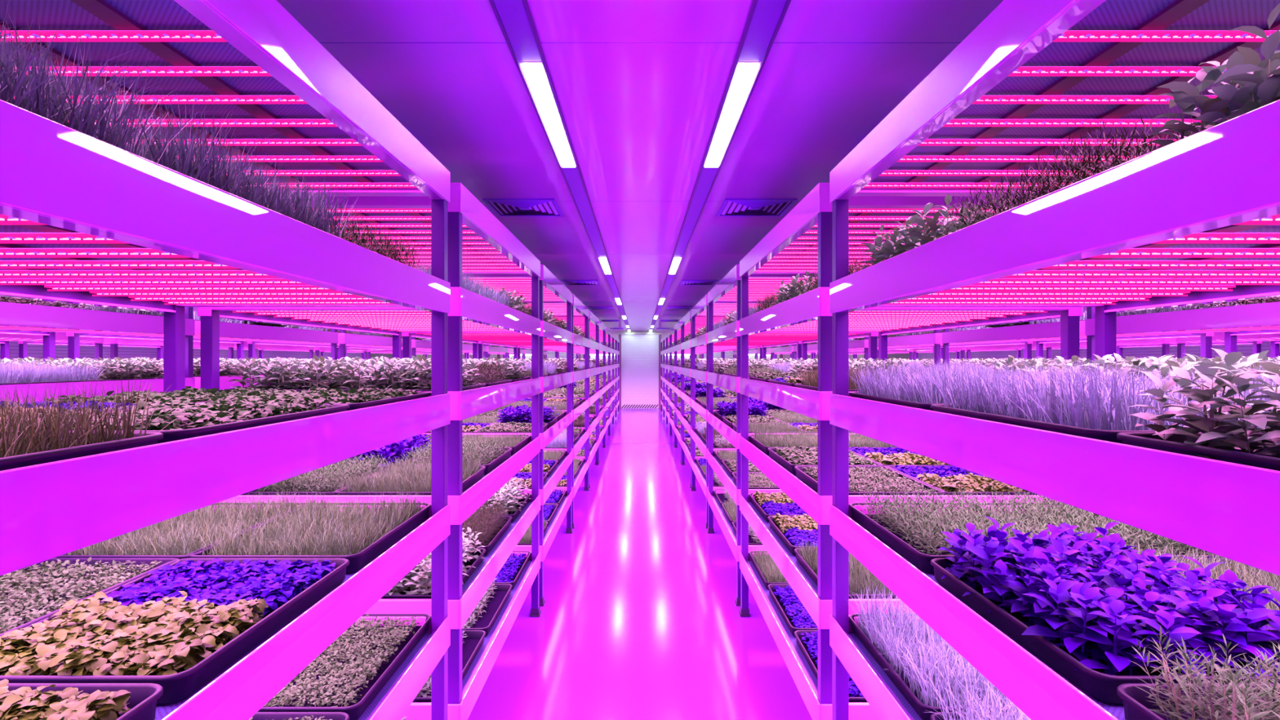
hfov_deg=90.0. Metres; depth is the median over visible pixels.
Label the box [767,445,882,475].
tray
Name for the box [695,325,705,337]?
tray
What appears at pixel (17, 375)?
tray
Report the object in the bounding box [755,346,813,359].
rack
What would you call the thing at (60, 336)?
shelf
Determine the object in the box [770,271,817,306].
plants
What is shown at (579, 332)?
tray
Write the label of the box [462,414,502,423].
tray
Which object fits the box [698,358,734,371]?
tray
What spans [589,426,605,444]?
shelf
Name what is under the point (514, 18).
track
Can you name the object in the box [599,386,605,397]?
shelf
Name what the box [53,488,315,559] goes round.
tray
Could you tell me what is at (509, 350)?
shelf
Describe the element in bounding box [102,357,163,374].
tray
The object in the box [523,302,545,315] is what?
tray
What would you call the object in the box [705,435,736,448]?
tray
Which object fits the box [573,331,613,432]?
rack
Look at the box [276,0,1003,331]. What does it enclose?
ceiling
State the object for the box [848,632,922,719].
shelf
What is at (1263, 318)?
shelf
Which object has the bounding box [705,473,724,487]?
tray
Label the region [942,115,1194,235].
tray
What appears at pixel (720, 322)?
tray
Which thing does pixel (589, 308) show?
ceiling vent
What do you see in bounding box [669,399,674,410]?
shelf
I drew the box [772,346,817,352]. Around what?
shelf
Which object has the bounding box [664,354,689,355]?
wall light
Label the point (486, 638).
shelf
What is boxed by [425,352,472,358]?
rack
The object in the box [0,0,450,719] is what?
rack
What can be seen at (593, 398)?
shelf
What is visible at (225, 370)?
tray
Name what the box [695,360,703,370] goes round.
tray
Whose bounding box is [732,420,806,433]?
tray
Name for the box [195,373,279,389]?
shelf
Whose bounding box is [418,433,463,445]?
tray
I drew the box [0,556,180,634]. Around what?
tray
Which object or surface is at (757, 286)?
shelf
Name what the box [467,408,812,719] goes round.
floor
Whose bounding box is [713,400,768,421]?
plants
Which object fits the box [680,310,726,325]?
shelf
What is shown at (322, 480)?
tray
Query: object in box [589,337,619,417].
rack
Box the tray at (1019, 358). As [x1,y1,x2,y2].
[990,357,1057,371]
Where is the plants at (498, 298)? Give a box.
[465,272,512,306]
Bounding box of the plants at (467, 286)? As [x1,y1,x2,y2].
[404,257,489,295]
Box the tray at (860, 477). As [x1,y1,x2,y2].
[794,466,945,495]
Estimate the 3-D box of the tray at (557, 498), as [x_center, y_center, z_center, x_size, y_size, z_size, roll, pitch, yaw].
[-1.218,1.665,7.735,0.575,0.085,0.785,0,0,0]
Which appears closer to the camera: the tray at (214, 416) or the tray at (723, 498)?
the tray at (214, 416)
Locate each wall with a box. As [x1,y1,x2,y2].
[0,341,361,359]
[370,331,909,408]
[918,341,1279,359]
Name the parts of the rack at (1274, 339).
post, post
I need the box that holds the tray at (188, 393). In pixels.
[29,386,309,404]
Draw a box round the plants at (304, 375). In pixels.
[222,355,380,391]
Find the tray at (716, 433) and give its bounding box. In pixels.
[700,426,724,444]
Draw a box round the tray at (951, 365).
[884,359,1026,375]
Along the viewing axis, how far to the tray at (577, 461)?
10.41 m
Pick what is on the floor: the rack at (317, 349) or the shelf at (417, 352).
the rack at (317, 349)
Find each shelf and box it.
[0,0,409,188]
[0,225,363,298]
[0,301,195,335]
[0,332,103,343]
[0,377,195,403]
[17,337,234,347]
[66,320,337,343]
[154,520,426,719]
[193,341,314,350]
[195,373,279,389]
[247,333,402,347]
[258,346,367,351]
[320,348,392,352]
[323,213,513,262]
[346,339,431,349]
[357,632,431,719]
[366,351,431,353]
[401,343,486,351]
[462,277,555,296]
[462,346,507,352]
[462,443,528,493]
[462,502,531,593]
[462,560,531,690]
[466,347,524,353]
[488,349,531,354]
[517,339,599,350]
[543,343,605,351]
[543,456,566,485]
[543,495,566,538]
[545,310,599,325]
[557,346,610,352]
[573,432,584,446]
[573,462,584,482]
[574,439,599,464]
[577,349,617,354]
[583,414,599,435]
[588,367,599,377]
[588,391,599,406]
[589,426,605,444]
[595,405,605,420]
[598,320,605,331]
[599,365,605,373]
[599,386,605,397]
[599,417,610,431]
[604,326,610,335]
[605,364,610,371]
[605,382,610,391]
[605,399,610,410]
[606,409,613,420]
[610,404,617,413]
[662,349,702,354]
[662,404,669,413]
[666,409,670,420]
[669,326,675,335]
[669,346,722,352]
[669,364,674,371]
[669,382,674,391]
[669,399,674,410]
[669,417,680,431]
[674,320,681,331]
[674,343,736,351]
[674,365,680,373]
[674,386,680,397]
[674,405,684,420]
[674,426,690,444]
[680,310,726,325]
[680,339,762,350]
[680,367,691,377]
[680,391,691,406]
[680,414,700,435]
[680,439,705,464]
[695,432,706,446]
[695,462,706,482]
[713,456,736,485]
[713,495,736,538]
[724,277,807,296]
[748,349,791,354]
[748,502,817,593]
[748,560,817,690]
[751,443,817,493]
[755,347,813,353]
[766,213,960,262]
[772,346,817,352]
[793,343,878,351]
[848,339,933,349]
[848,351,913,353]
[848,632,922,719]
[853,520,1125,719]
[870,0,1279,188]
[877,333,1032,347]
[887,348,959,352]
[912,346,1021,351]
[916,225,1279,298]
[942,320,1213,343]
[965,341,1086,350]
[1045,337,1262,347]
[1084,301,1279,335]
[1176,332,1279,343]
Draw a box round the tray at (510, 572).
[493,551,531,590]
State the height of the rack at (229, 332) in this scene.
2.985 m
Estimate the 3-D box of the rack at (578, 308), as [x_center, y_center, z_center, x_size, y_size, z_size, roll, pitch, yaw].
[-1.489,0.667,9.530,1.270,3.034,2.468,0,0,0]
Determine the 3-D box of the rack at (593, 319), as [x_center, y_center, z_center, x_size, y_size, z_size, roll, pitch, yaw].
[-1.489,0.667,12.150,1.270,3.034,2.468,0,0,0]
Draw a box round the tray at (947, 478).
[884,464,1039,495]
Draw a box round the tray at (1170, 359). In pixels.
[1116,356,1218,368]
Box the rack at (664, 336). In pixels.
[662,334,702,417]
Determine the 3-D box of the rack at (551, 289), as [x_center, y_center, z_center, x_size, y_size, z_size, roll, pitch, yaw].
[-1.489,0.667,6.910,1.270,3.034,2.468,0,0,0]
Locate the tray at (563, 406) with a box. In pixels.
[543,402,574,409]
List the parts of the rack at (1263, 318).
post, post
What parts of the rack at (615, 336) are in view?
post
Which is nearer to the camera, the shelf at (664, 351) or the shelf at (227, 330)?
the shelf at (227, 330)
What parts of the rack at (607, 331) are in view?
post, post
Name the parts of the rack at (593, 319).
post, post, post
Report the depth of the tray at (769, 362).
7.58 m
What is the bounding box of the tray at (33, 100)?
[0,5,223,163]
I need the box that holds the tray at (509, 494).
[473,478,531,522]
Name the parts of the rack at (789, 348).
post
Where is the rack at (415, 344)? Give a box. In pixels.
[346,337,431,357]
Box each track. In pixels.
[488,0,631,331]
[648,0,791,331]
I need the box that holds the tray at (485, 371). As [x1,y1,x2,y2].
[462,361,512,386]
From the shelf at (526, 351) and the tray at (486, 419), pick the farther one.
the shelf at (526, 351)
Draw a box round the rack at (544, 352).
[509,351,546,359]
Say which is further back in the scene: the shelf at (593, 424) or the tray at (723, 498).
the shelf at (593, 424)
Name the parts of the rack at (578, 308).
post, post, post, post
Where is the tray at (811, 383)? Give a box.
[794,364,937,391]
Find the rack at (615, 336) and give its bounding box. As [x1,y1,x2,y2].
[577,334,617,417]
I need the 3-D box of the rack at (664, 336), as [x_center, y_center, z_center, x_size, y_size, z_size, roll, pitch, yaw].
[1.489,0.642,22.630,1.262,2.985,2.450,0,0,0]
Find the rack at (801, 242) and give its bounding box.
[738,182,1082,719]
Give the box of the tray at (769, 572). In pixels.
[748,546,788,590]
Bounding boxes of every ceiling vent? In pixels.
[482,198,563,216]
[562,280,599,284]
[588,306,613,309]
[600,320,619,321]
[660,320,679,321]
[666,306,691,309]
[680,280,717,284]
[716,198,797,216]
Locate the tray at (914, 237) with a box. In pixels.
[854,194,1012,268]
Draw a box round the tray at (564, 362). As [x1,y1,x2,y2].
[557,360,574,371]
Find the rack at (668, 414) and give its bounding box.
[666,331,706,432]
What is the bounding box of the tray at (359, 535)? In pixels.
[188,489,431,573]
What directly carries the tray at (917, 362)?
on the rack at (935, 339)
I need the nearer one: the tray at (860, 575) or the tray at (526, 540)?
the tray at (860, 575)
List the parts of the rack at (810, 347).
post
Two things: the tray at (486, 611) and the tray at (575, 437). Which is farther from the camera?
the tray at (575, 437)
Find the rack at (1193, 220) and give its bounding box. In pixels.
[829,0,1279,719]
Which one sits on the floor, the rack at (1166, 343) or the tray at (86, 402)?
the rack at (1166, 343)
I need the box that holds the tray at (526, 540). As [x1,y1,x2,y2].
[516,517,547,545]
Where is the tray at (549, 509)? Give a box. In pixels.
[543,503,558,526]
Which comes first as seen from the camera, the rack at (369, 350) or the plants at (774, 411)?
the plants at (774, 411)
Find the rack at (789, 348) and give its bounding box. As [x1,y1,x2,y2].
[772,344,817,359]
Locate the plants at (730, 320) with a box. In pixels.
[722,307,759,326]
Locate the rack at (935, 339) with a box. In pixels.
[877,330,1032,367]
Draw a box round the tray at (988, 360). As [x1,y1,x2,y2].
[952,357,1015,367]
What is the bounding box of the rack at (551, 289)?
[401,264,573,606]
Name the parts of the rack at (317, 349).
post, post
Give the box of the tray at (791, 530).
[767,512,817,555]
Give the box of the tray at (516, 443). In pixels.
[462,430,531,455]
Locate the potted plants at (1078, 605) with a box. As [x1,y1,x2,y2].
[930,516,1279,704]
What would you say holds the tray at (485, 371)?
on the rack at (478, 242)
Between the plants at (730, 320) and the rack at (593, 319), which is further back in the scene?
the rack at (593, 319)
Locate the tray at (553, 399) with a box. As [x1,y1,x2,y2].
[543,397,584,404]
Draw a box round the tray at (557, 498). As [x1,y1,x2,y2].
[544,488,566,507]
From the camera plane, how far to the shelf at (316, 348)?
14.56 m
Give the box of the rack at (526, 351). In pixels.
[488,348,531,359]
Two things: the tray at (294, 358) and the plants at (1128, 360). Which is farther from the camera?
the tray at (294, 358)
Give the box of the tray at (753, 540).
[732,521,763,545]
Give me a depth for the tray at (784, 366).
6.82 m
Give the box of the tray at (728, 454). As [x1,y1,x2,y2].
[713,448,736,464]
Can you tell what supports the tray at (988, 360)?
on the rack at (1049, 332)
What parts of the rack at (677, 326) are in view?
post, post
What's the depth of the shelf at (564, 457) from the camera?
6.96 m
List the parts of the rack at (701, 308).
post, post, post, post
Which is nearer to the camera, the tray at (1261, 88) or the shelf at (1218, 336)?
the tray at (1261, 88)
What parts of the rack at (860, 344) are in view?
post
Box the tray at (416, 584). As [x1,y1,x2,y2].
[380,527,485,599]
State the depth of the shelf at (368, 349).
16.85 m
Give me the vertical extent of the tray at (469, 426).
0.110 m
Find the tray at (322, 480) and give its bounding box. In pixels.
[239,453,391,495]
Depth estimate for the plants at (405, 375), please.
3.24 m
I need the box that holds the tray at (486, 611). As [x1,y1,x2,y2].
[462,577,512,637]
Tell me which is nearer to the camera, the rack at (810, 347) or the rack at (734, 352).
the rack at (810, 347)
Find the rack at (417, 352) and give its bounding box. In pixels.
[366,351,431,359]
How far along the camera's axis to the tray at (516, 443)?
5.18 m
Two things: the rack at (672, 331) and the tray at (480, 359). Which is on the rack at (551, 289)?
the tray at (480, 359)
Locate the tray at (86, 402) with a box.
[0,398,152,420]
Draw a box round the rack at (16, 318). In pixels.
[0,301,195,403]
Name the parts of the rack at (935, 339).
post, post, post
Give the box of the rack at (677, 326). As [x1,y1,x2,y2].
[674,320,736,462]
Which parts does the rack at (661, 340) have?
post, post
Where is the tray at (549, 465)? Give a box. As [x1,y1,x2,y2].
[517,459,558,477]
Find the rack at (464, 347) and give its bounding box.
[401,343,486,358]
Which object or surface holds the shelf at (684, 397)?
attached to the rack at (686, 319)
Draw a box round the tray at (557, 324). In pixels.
[552,315,563,328]
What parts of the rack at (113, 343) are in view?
post, post, post, post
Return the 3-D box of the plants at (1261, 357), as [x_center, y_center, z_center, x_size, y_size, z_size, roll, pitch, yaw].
[1.760,0.090,1.686,0.652,0.235,0.839,0,0,0]
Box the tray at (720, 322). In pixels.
[712,315,726,328]
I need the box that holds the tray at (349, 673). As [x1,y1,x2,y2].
[257,613,431,719]
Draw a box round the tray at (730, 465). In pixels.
[721,459,762,477]
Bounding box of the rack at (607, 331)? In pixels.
[557,326,610,446]
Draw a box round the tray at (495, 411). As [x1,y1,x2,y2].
[474,408,503,416]
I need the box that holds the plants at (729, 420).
[721,414,784,428]
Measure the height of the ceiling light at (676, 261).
0.024 m
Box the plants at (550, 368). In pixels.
[514,359,559,376]
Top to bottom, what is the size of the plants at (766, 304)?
0.240 m
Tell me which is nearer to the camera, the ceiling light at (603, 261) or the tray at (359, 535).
the tray at (359, 535)
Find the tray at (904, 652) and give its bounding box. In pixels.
[845,584,1020,719]
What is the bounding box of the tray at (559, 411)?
[549,408,566,421]
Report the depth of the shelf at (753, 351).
21.90 m
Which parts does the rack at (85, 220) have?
post, post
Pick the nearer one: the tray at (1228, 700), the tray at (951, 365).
the tray at (1228, 700)
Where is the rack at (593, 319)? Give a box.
[517,310,599,488]
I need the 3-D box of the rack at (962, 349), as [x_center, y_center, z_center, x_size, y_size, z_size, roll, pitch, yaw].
[7.444,0.642,14.770,1.262,2.985,2.450,0,0,0]
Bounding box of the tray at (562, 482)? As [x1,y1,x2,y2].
[555,475,574,487]
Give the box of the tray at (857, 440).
[813,430,897,447]
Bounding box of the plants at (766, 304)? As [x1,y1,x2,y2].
[752,291,786,313]
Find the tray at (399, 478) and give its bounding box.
[334,453,485,495]
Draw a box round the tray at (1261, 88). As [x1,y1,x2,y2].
[1138,3,1279,146]
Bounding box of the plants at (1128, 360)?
[982,352,1210,390]
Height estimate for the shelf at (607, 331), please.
0.140 m
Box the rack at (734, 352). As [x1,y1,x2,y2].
[733,351,770,359]
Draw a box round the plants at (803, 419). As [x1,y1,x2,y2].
[768,411,817,422]
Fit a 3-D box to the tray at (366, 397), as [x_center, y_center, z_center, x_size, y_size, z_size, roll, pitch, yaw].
[-1.218,0.155,2.495,0.575,0.106,0.785,0,0,0]
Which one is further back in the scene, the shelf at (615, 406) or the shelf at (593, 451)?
the shelf at (615, 406)
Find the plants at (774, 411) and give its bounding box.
[763,408,800,416]
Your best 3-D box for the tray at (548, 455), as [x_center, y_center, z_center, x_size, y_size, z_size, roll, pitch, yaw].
[-1.223,1.150,7.729,0.616,0.115,0.812,0,0,0]
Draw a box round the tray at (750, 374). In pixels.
[732,371,800,377]
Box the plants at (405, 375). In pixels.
[336,355,485,391]
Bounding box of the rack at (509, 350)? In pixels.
[466,346,524,359]
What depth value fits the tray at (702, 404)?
9.71 m
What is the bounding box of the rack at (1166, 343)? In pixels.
[1045,304,1262,360]
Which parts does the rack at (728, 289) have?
post, post, post, post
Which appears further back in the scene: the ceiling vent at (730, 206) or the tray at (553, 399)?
the tray at (553, 399)
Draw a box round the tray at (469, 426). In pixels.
[423,422,493,433]
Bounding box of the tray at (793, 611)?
[767,583,817,637]
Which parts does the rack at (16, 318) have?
post, post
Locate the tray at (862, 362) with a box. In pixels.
[817,356,909,373]
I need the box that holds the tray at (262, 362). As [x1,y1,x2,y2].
[220,357,280,374]
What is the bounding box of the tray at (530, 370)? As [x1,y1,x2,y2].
[519,368,548,377]
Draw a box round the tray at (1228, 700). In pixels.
[1116,626,1279,719]
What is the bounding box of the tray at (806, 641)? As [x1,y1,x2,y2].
[794,630,867,702]
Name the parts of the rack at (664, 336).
post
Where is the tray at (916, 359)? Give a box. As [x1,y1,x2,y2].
[888,358,920,368]
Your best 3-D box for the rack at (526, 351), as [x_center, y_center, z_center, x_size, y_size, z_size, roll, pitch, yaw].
[-4.466,0.642,22.630,1.262,2.985,2.450,0,0,0]
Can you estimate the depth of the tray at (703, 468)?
9.59 m
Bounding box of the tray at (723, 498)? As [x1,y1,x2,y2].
[713,485,734,507]
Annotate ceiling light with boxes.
[518,61,576,167]
[598,257,611,274]
[668,257,681,274]
[703,61,761,167]
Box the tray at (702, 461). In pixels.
[695,457,706,468]
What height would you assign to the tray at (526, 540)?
0.148 m
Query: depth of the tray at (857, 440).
4.85 m
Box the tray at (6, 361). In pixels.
[0,356,96,370]
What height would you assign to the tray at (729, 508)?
0.148 m
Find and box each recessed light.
[614,297,621,304]
[658,297,665,304]
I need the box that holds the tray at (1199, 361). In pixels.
[1196,355,1279,365]
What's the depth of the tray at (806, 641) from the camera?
3.63 m
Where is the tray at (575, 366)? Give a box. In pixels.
[545,358,580,371]
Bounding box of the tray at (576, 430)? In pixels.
[562,426,584,437]
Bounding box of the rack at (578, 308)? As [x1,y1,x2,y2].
[478,294,589,528]
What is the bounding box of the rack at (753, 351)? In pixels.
[748,348,791,359]
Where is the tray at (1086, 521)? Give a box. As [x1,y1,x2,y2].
[970,484,1226,558]
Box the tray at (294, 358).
[272,357,324,365]
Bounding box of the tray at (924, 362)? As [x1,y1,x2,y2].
[917,358,968,370]
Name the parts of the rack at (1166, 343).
post, post, post, post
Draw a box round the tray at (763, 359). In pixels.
[749,358,784,362]
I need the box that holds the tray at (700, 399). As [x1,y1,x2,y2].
[695,395,736,404]
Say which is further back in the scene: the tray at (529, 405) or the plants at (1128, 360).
the tray at (529, 405)
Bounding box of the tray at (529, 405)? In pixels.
[493,401,531,409]
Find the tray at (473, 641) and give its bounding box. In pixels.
[412,623,485,702]
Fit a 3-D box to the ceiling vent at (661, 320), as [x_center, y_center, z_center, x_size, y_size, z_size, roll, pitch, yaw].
[0.975,-1.290,21.155,0.580,0.017,0.580,0,0,0]
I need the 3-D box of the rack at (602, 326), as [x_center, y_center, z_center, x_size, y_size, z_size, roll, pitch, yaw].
[-1.489,0.667,14.770,1.270,3.034,2.468,0,0,0]
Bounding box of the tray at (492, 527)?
[462,498,512,555]
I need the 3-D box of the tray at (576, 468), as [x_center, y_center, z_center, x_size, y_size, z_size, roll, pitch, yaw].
[-1.212,1.650,9.556,0.616,0.115,0.812,0,0,0]
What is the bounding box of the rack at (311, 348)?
[193,341,314,359]
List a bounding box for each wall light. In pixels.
[590,354,615,355]
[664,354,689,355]
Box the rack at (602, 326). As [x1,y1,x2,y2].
[543,320,605,462]
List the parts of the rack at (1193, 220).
post, post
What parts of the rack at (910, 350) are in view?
post, post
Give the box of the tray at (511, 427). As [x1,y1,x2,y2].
[473,421,547,433]
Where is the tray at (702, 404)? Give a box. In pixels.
[700,400,733,408]
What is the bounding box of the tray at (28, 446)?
[0,369,184,471]
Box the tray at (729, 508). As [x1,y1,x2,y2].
[721,499,736,526]
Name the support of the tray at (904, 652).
on the rack at (1193, 220)
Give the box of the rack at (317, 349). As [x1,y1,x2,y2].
[258,346,367,360]
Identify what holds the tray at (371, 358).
on the rack at (478, 242)
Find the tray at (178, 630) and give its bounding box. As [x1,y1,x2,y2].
[0,558,349,704]
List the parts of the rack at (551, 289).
post, post, post, post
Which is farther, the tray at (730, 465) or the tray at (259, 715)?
the tray at (730, 465)
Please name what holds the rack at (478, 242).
on the floor
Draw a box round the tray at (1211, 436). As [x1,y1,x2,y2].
[1116,347,1279,471]
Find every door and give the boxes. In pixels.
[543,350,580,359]
[618,333,661,408]
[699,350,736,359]
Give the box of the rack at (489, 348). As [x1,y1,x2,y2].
[462,344,507,359]
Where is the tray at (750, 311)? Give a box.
[731,302,760,321]
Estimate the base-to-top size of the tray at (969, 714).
0.222 m
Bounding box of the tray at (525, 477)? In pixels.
[502,471,547,488]
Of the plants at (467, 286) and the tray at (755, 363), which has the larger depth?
the tray at (755, 363)
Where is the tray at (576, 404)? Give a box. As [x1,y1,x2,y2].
[543,400,579,408]
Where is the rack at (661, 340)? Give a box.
[660,337,690,417]
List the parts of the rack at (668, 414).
post, post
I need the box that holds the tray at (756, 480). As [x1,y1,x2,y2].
[732,471,779,488]
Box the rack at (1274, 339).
[1176,298,1279,359]
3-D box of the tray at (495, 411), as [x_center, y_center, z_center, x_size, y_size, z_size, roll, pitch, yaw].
[-1.760,0.655,7.735,0.575,0.106,0.785,0,0,0]
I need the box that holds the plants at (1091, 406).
[927,356,1279,444]
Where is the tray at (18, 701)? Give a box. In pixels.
[0,679,163,719]
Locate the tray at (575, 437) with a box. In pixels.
[558,429,579,444]
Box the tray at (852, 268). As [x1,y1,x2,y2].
[800,257,872,293]
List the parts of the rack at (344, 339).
post, post, post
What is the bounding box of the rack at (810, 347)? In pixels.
[793,343,878,359]
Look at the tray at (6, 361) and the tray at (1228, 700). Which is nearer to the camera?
the tray at (1228, 700)
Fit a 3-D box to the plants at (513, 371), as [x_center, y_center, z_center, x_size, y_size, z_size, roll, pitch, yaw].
[-1.217,0.090,5.111,0.652,0.235,0.839,0,0,0]
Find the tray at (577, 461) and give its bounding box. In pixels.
[573,457,584,468]
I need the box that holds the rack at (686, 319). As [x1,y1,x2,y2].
[680,310,762,488]
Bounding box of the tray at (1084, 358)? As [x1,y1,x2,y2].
[1041,357,1117,366]
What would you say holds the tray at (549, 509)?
on the rack at (551, 289)
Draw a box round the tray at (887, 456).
[848,446,953,466]
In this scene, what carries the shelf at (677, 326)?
attached to the rack at (677, 326)
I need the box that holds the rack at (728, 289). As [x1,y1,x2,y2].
[706,264,878,606]
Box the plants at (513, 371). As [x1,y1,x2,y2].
[462,356,531,382]
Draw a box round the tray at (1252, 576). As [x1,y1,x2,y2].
[1124,537,1279,657]
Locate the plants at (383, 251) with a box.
[316,204,423,269]
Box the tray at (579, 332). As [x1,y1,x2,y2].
[573,325,583,336]
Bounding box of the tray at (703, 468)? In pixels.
[700,465,715,478]
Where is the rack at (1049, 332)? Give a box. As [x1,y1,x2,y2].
[942,304,1213,366]
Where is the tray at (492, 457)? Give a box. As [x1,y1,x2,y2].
[397,437,512,475]
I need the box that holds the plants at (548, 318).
[530,308,559,324]
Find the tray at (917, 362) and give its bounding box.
[893,360,931,369]
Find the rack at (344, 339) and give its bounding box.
[247,330,402,360]
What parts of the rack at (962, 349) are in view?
post, post, post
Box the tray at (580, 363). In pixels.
[574,359,584,370]
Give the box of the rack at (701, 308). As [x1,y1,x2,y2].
[690,294,801,528]
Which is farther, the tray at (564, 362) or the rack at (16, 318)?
the tray at (564, 362)
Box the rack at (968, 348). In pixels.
[965,341,1086,360]
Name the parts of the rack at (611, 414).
post, post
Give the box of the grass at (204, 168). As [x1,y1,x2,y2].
[66,92,375,241]
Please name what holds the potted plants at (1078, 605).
on the rack at (1193, 220)
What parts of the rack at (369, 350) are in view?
post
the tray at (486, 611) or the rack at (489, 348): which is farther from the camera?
the rack at (489, 348)
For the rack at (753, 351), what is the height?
2.985 m
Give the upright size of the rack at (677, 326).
3.034 m
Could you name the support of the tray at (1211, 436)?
on the rack at (1193, 220)
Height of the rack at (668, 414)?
2.985 m
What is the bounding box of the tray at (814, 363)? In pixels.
[787,357,853,375]
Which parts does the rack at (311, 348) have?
post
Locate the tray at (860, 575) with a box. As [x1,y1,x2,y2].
[791,539,899,599]
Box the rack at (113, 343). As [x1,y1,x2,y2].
[17,302,234,360]
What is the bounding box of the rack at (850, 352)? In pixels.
[848,351,913,359]
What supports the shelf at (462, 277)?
attached to the rack at (551, 289)
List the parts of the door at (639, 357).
frame, frame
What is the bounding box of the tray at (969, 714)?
[918,673,1031,719]
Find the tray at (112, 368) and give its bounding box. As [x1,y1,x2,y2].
[45,356,163,381]
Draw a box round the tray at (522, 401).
[512,400,544,404]
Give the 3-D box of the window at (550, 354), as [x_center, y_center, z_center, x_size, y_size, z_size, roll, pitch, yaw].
[-3.500,0.586,28.759,1.660,3.192,0.078,0,0,0]
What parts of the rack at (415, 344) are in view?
post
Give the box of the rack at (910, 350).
[887,348,959,360]
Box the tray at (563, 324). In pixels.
[559,318,575,329]
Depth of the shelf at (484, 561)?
4.05 m
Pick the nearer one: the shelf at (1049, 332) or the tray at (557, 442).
the shelf at (1049, 332)
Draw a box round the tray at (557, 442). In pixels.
[543,431,576,448]
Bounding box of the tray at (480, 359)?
[466,358,519,362]
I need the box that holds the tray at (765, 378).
[748,372,817,382]
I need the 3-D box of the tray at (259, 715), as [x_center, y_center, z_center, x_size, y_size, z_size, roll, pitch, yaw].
[-1.218,1.163,1.690,0.575,0.090,0.785,0,0,0]
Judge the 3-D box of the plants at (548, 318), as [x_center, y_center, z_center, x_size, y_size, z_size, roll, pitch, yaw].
[-1.218,-0.429,6.934,0.652,0.273,0.839,0,0,0]
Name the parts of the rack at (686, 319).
post, post, post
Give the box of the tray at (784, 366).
[767,359,798,373]
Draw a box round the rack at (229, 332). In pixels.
[66,320,337,389]
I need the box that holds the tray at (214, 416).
[4,393,349,444]
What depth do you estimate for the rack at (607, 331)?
17.46 m
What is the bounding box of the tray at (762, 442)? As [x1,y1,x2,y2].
[748,427,817,455]
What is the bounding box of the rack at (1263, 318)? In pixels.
[1084,301,1279,363]
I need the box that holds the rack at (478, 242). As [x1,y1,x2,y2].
[197,182,541,719]
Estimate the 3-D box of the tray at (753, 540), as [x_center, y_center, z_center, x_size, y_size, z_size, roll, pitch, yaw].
[1.218,1.624,6.125,0.575,0.167,0.785,0,0,0]
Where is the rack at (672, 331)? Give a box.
[669,326,722,446]
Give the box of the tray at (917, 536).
[848,485,1063,573]
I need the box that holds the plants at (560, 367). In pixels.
[516,358,568,373]
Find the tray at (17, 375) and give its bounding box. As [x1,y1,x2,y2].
[0,359,105,385]
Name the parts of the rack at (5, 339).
post, post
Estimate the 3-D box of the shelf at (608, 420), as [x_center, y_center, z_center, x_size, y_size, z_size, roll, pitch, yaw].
[-1.489,1.720,17.390,1.262,0.140,2.450,0,0,0]
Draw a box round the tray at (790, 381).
[767,376,814,386]
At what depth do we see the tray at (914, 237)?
2.30 m
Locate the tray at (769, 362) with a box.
[762,357,808,369]
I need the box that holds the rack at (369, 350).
[320,348,392,359]
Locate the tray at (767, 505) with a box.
[748,490,808,522]
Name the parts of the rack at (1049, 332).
post, post, post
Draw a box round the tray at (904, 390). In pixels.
[846,358,1088,410]
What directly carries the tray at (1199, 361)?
on the rack at (1263, 318)
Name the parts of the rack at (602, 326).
post, post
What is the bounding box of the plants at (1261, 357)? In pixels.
[1124,350,1279,426]
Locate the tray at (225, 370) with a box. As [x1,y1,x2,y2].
[151,357,253,377]
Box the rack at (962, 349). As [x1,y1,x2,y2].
[912,346,1021,360]
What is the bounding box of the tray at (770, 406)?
[748,396,786,409]
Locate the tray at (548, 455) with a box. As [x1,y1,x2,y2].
[543,447,566,464]
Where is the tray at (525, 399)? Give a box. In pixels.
[517,398,547,401]
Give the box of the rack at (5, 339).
[0,299,103,360]
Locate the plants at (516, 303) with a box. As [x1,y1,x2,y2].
[482,287,532,313]
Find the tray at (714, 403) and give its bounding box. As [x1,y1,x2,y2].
[703,400,726,409]
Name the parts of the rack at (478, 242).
post, post, post, post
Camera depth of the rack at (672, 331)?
17.46 m
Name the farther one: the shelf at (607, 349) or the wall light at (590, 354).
the wall light at (590, 354)
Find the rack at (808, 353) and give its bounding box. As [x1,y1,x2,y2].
[807,352,854,359]
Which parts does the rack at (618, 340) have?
post, post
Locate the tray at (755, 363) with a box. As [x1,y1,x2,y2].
[713,358,767,373]
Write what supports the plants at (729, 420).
on the rack at (728, 289)
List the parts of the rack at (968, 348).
post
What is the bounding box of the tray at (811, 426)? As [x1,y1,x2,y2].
[786,422,853,433]
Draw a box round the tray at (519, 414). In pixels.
[493,404,559,428]
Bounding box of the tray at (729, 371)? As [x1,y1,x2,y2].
[720,366,783,376]
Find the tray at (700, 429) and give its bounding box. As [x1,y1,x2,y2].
[695,421,714,437]
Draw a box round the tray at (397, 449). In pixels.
[331,433,431,466]
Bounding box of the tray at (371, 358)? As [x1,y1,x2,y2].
[333,355,430,366]
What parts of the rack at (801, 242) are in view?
post, post, post, post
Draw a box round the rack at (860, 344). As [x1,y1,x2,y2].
[848,337,933,360]
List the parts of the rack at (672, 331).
post, post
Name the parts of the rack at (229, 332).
post, post, post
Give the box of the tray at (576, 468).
[563,464,579,478]
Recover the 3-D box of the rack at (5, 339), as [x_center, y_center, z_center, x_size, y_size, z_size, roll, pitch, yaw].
[-7.444,0.642,6.910,1.262,2.985,2.450,0,0,0]
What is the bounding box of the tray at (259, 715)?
[248,711,349,719]
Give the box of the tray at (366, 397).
[191,386,431,410]

